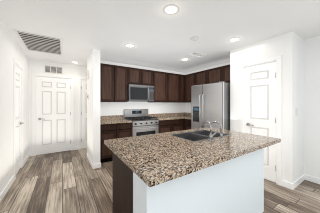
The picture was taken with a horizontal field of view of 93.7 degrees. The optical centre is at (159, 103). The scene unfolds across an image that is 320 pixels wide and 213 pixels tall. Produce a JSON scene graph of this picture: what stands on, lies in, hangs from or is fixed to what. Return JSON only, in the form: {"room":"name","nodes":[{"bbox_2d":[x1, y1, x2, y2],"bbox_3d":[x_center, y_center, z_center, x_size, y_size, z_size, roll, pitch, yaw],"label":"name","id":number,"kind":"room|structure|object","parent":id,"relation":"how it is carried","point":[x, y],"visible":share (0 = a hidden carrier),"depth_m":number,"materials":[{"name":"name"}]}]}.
{"room":"kitchen","nodes":[
{"label":"kitchen","id":0,"kind":"room"},
{"bbox_2d":[0,22,27,193],"bbox_3d":[-1.013,0.100,0.147,0.120,2.440,8.790,0,0,-33],"label":"wall","id":1,"kind":"structure","parent":0,"point":[9,49],"depth_m":2.35,"materials":[{"name":"paint"}]},
{"bbox_2d":[0,175,13,202],"bbox_3d":[-0.573,1.272,-0.408,0.014,0.095,7.140,0,0,-33],"label":"baseboard","id":2,"kind":"structure","parent":1,"relation":"attached to","point":[11,181],"depth_m":2.22,"materials":[{"name":"white"}]},
{"bbox_2d":[13,58,22,179],"bbox_3d":[-2.758,0.265,2.847,0.136,2.110,0.700,0,0,-33],"label":"door frame","id":3,"kind":"structure","parent":1,"relation":"attached to","point":[17,63],"depth_m":2.64,"materials":[{"name":"white wood"}]},
{"bbox_2d":[16,66,22,173],"bbox_3d":[-2.715,0.302,2.873,0.095,2.024,0.544,0,0,-33],"label":"door","id":4,"kind":"structure","parent":1,"relation":"in","point":[18,119],"depth_m":2.94,"materials":[{"name":"white wood"}]},
{"bbox_2d":[23,153,30,165],"bbox_3d":[-3.085,1.272,3.475,0.030,0.095,0.710,0,0,-33],"label":"baseboard","id":5,"kind":"structure","parent":1,"relation":"attached to","point":[29,154],"depth_m":3.45,"materials":[{"name":"white"}]},
{"bbox_2d":[28,59,87,152],"bbox_3d":[-1.412,0.100,5.057,4.560,2.440,0.120,0,0,-33],"label":"wall","id":6,"kind":"structure","parent":0,"point":[34,66],"depth_m":3.98,"materials":[{"name":"paint"}]},
{"bbox_2d":[32,73,73,155],"bbox_3d":[-2.884,0.265,4.092,0.920,2.110,0.136,0,0,-33],"label":"door frame","id":7,"kind":"structure","parent":6,"relation":"attached to","point":[34,75],"depth_m":3.83,"materials":[{"name":"white wood"}]},
{"bbox_2d":[36,76,70,154],"bbox_3d":[-2.855,0.302,4.051,0.764,2.024,0.095,0,0,-33],"label":"hall door","id":8,"kind":"structure","parent":6,"relation":"in","point":[53,115],"depth_m":4.05,"materials":[{"name":"white wood"}]},
{"bbox_2d":[44,65,62,73],"bbox_3d":[-2.861,-0.920,4.039,0.400,0.200,0.008,0,0,-33],"label":"air vent","id":9,"kind":"object","parent":6,"relation":"in","point":[53,69],"visible":1,"depth_m":4.03,"materials":[{"name":"white metal"}]},
{"bbox_2d":[78,77,86,148],"bbox_3d":[-2.020,0.265,4.652,0.920,2.110,0.136,0,0,-33],"label":"door frame","id":10,"kind":"structure","parent":6,"relation":"attached to","point":[79,110],"depth_m":4.36,"materials":[{"name":"white wood"}]},
{"bbox_2d":[81,80,86,148],"bbox_3d":[-1.994,0.302,4.610,0.764,2.024,0.095,0,0,-33],"label":"hall door","id":11,"kind":"structure","parent":6,"relation":"in","point":[83,113],"depth_m":4.45,"materials":[{"name":"white wood"}]},
{"bbox_2d":[88,49,99,163],"bbox_3d":[-1.499,0.100,3.391,0.140,2.440,0.720,0,0,-33],"label":"wall","id":12,"kind":"structure","parent":0,"point":[94,58],"depth_m":3.11,"materials":[{"name":"paint"}]},
{"bbox_2d":[87,153,94,168],"bbox_3d":[-1.588,1.272,3.414,0.044,0.095,0.884,0,0,-33],"label":"baseboard","id":13,"kind":"structure","parent":12,"relation":"attached to","point":[92,165],"depth_m":3.24,"materials":[{"name":"white"}]},
{"bbox_2d":[100,60,183,115],"bbox_3d":[-0.456,0.100,4.604,3.210,2.440,0.120,0,0,-33],"label":"wall","id":14,"kind":"structure","parent":0,"point":[106,108],"depth_m":4.45,"materials":[{"name":"paint"}]},
{"bbox_2d":[100,63,127,101],"bbox_3d":[-1.240,-0.508,3.822,0.757,0.916,0.332,0,0,-33],"label":"upper cabinet","id":15,"kind":"object","parent":14,"relation":"attached to","point":[115,80],"depth_m":3.69,"materials":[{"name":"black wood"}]},
{"bbox_2d":[128,67,151,85],"bbox_3d":[-0.604,-0.741,4.235,0.760,0.451,0.332,0,0,-33],"label":"upper cabinet","id":16,"kind":"object","parent":14,"relation":"attached to","point":[137,76],"depth_m":4.07,"materials":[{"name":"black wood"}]},
{"bbox_2d":[128,84,153,101],"bbox_3d":[-0.574,-0.291,4.189,0.756,0.441,0.442,0,0,-33],"label":"over-the-range microwave","id":17,"kind":"object","parent":16,"relation":"attached to","point":[140,93],"visible":1,"depth_m":4.02,"materials":[{"name":"silver metal"}]},
{"bbox_2d":[100,113,183,119],"bbox_3d":[-0.358,0.355,4.582,3.064,0.099,0.020,0,0,-33],"label":"backsplash","id":18,"kind":"structure","parent":14,"relation":"attached to","point":[161,114],"depth_m":4.36,"materials":[{"name":"brown stone"}]},
{"bbox_2d":[152,71,183,102],"bbox_3d":[0.249,-0.508,4.751,1.233,0.916,0.396,0,0,-33],"label":"upper cabinet","id":19,"kind":"object","parent":14,"relation":"attached to","point":[168,87],"depth_m":4.60,"materials":[{"name":"brown wood"}]},
{"bbox_2d":[0,148,319,212],"bbox_3d":[0.899,1.350,1.389,4.680,0.060,8.790,0,0,-33],"label":"floor","id":20,"kind":"structure","parent":0,"point":[70,181],"depth_m":2.29,"materials":[{"name":"brown wood"}]},
{"bbox_2d":[100,124,131,162],"bbox_3d":[-1.164,0.882,3.702,0.754,0.875,0.617,0,0,-33],"label":"base cabinet","id":21,"kind":"object","parent":20,"relation":"on","point":[115,126],"depth_m":3.38,"materials":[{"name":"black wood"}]},
{"bbox_2d":[100,120,131,123],"bbox_3d":[-1.156,0.424,3.690,0.754,0.040,0.647,0,0,-33],"label":"countertop","id":22,"kind":"structure","parent":21,"relation":"on","point":[101,121],"depth_m":3.48,"materials":[{"name":"brown stone"}]},
{"bbox_2d":[124,109,158,136],"bbox_3d":[-0.507,0.735,4.087,0.752,1.170,0.679,0,0,-33],"label":"range","id":23,"kind":"object","parent":20,"relation":"on","point":[143,123],"visible":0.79,"depth_m":3.95,"materials":[{"name":"silver metal"}]},
{"bbox_2d":[158,120,183,132],"bbox_3d":[0.208,0.882,4.555,0.945,0.875,0.681,0,0,-33],"label":"base cabinet","id":24,"kind":"object","parent":20,"relation":"on","point":[164,125],"depth_m":4.28,"materials":[{"name":"brown wood"}]},
{"bbox_2d":[150,116,183,119],"bbox_3d":[0.450,0.424,4.733,1.544,0.040,0.647,0,0,-33],"label":"countertop","id":25,"kind":"structure","parent":24,"relation":"on","point":[158,117],"depth_m":4.50,"materials":[{"name":"brown stone"}]},
{"bbox_2d":[184,120,190,129],"bbox_3d":[1.139,0.882,4.464,0.681,0.875,0.649,0,0,-33],"label":"base cabinet","id":26,"kind":"object","parent":20,"relation":"on","point":[187,123],"depth_m":4.46,"materials":[{"name":"brown wood"}]},
{"bbox_2d":[113,132,263,212],"bbox_3d":[0.373,0.882,1.739,1.620,0.875,0.810,0,0,-33],"label":"kitchen island","id":27,"kind":"object","parent":20,"relation":"on","point":[210,169],"depth_m":1.33,"materials":[{"name":"paint"}]},
{"bbox_2d":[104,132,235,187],"bbox_3d":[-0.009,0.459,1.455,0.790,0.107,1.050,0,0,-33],"label":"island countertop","id":28,"kind":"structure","parent":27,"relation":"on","point":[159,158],"depth_m":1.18,"materials":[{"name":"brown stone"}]},
{"bbox_2d":[196,136,267,155],"bbox_3d":[0.763,0.425,1.598,0.660,0.040,0.450,0,0,-33],"label":"island countertop","id":29,"kind":"structure","parent":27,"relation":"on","point":[241,145],"depth_m":1.54,"materials":[{"name":"brown stone"}]},
{"bbox_2d":[201,120,223,141],"bbox_3d":[0.601,0.297,1.770,0.232,0.215,0.200,0,0,-33],"label":"faucet","id":30,"kind":"object","parent":29,"relation":"on","point":[210,138],"depth_m":1.74,"materials":[{"name":"silver metal"}]},
{"bbox_2d":[204,128,279,145],"bbox_3d":[0.951,0.459,2.078,0.421,0.107,1.050,0,0,-33],"label":"island countertop","id":31,"kind":"structure","parent":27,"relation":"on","point":[271,140],"depth_m":1.87,"materials":[{"name":"brown stone"}]},
{"bbox_2d":[191,81,229,129],"bbox_3d":[1.381,0.422,3.675,0.940,1.795,0.900,0,0,-33],"label":"refrigerator","id":32,"kind":"object","parent":20,"relation":"on","point":[210,102],"visible":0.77,"depth_m":3.30,"materials":[{"name":"silver metal"}]},
{"bbox_2d":[0,0,319,72],"bbox_3d":[0.899,-1.150,1.389,4.680,0.060,8.790,0,0,-33],"label":"ceiling","id":33,"kind":"structure","parent":0,"point":[154,34],"depth_m":2.17,"materials":[{"name":"paint"}]},
{"bbox_2d":[13,29,62,54],"bbox_3d":[-2.215,-1.116,2.842,0.620,0.008,1.020,0,0,-33],"label":"ceiling vent","id":34,"kind":"object","parent":33,"relation":"in","point":[40,43],"visible":1,"depth_m":2.73,"materials":[{"name":"white metal"}]},
{"bbox_2d":[125,44,134,47],"bbox_3d":[-0.576,-1.117,2.869,0.184,0.006,0.184,0,0,-33],"label":"recessed light","id":35,"kind":"object","parent":33,"relation":"in","point":[130,45],"visible":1,"depth_m":2.86,"materials":[{"name":"white plastic"}]},
{"bbox_2d":[163,4,178,14],"bbox_3d":[0.132,-1.117,1.779,0.184,0.006,0.184,0,0,-33],"label":"recessed light","id":36,"kind":"object","parent":33,"relation":"in","point":[171,9],"visible":1,"depth_m":1.77,"materials":[{"name":"white plastic"}]},
{"bbox_2d":[191,36,198,40],"bbox_3d":[0.591,-1.102,2.542,0.136,0.036,0.136,0,0,-33],"label":"smoke detector","id":37,"kind":"object","parent":33,"relation":"attached to","point":[194,38],"visible":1,"depth_m":2.50,"materials":[{"name":"white plastic"}]},
{"bbox_2d":[189,52,204,56],"bbox_3d":[0.851,-1.116,3.390,0.360,0.008,0.180,0,0,-33],"label":"ceiling vent","id":38,"kind":"object","parent":33,"relation":"in","point":[197,54],"visible":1,"depth_m":3.38,"materials":[{"name":"white metal"}]},
{"bbox_2d":[229,37,239,41],"bbox_3d":[1.291,-1.117,2.603,0.184,0.006,0.184,0,0,-33],"label":"recessed light","id":39,"kind":"object","parent":33,"relation":"in","point":[234,39],"visible":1,"depth_m":2.60,"materials":[{"name":"white plastic"}]},
{"bbox_2d":[184,62,227,112],"bbox_3d":[1.613,0.100,4.475,0.120,2.440,4.090,0,0,-33],"label":"wall","id":40,"kind":"structure","parent":0,"point":[187,106],"depth_m":5.22,"materials":[{"name":"paint"}]},
{"bbox_2d":[184,70,207,102],"bbox_3d":[1.178,-0.508,4.666,0.396,0.916,0.923,0,0,-33],"label":"upper cabinet","id":41,"kind":"object","parent":40,"relation":"attached to","point":[197,78],"depth_m":4.71,"materials":[{"name":"brown wood"}]},
{"bbox_2d":[208,64,229,83],"bbox_3d":[1.717,-0.741,3.895,0.332,0.451,0.957,0,0,-33],"label":"upper cabinet","id":42,"kind":"object","parent":40,"relation":"attached to","point":[215,75],"depth_m":3.88,"materials":[{"name":"brown wood"}]},
{"bbox_2d":[228,32,295,182],"bbox_3d":[1.811,0.100,2.774,0.120,2.440,1.020,0,0,-33],"label":"wall","id":43,"kind":"structure","parent":0,"point":[284,45],"depth_m":2.40,"materials":[{"name":"paint"}]},
{"bbox_2d":[244,61,275,182],"bbox_3d":[1.786,0.302,2.708,0.095,2.024,0.524,0,0,-33],"label":"pantry door","id":44,"kind":"structure","parent":43,"relation":"in","point":[260,99],"depth_m":2.66,"materials":[{"name":"white wood"}]},
{"bbox_2d":[240,55,281,185],"bbox_3d":[1.826,0.265,2.736,0.136,2.110,0.680,0,0,-33],"label":"door frame","id":45,"kind":"structure","parent":43,"relation":"attached to","point":[278,59],"depth_m":2.46,"materials":[{"name":"white wood"}]},
{"bbox_2d":[296,35,303,179],"bbox_3d":[2.289,0.100,2.553,0.420,2.440,0.130,0,0,-33],"label":"wall","id":46,"kind":"structure","parent":0,"point":[301,93],"depth_m":2.50,"materials":[{"name":"paint"}]},
{"bbox_2d":[290,174,305,189],"bbox_3d":[2.267,1.272,2.454,0.564,0.095,0.022,0,0,-33],"label":"baseboard","id":47,"kind":"structure","parent":46,"relation":"attached to","point":[297,182],"depth_m":2.41,"materials":[{"name":"white"}]},
{"bbox_2d":[304,36,319,177],"bbox_3d":[3.769,0.100,0.796,0.150,2.440,4.670,0,0,-33],"label":"wall","id":48,"kind":"structure","parent":0,"point":[312,45],"depth_m":2.54,"materials":[{"name":"paint"}]},
{"bbox_2d":[306,175,319,183],"bbox_3d":[3.726,1.272,0.768,0.014,0.095,4.430,0,0,-33],"label":"baseboard","id":49,"kind":"structure","parent":48,"relation":"attached to","point":[309,178],"depth_m":2.53,"materials":[{"name":"white"}]}
]}

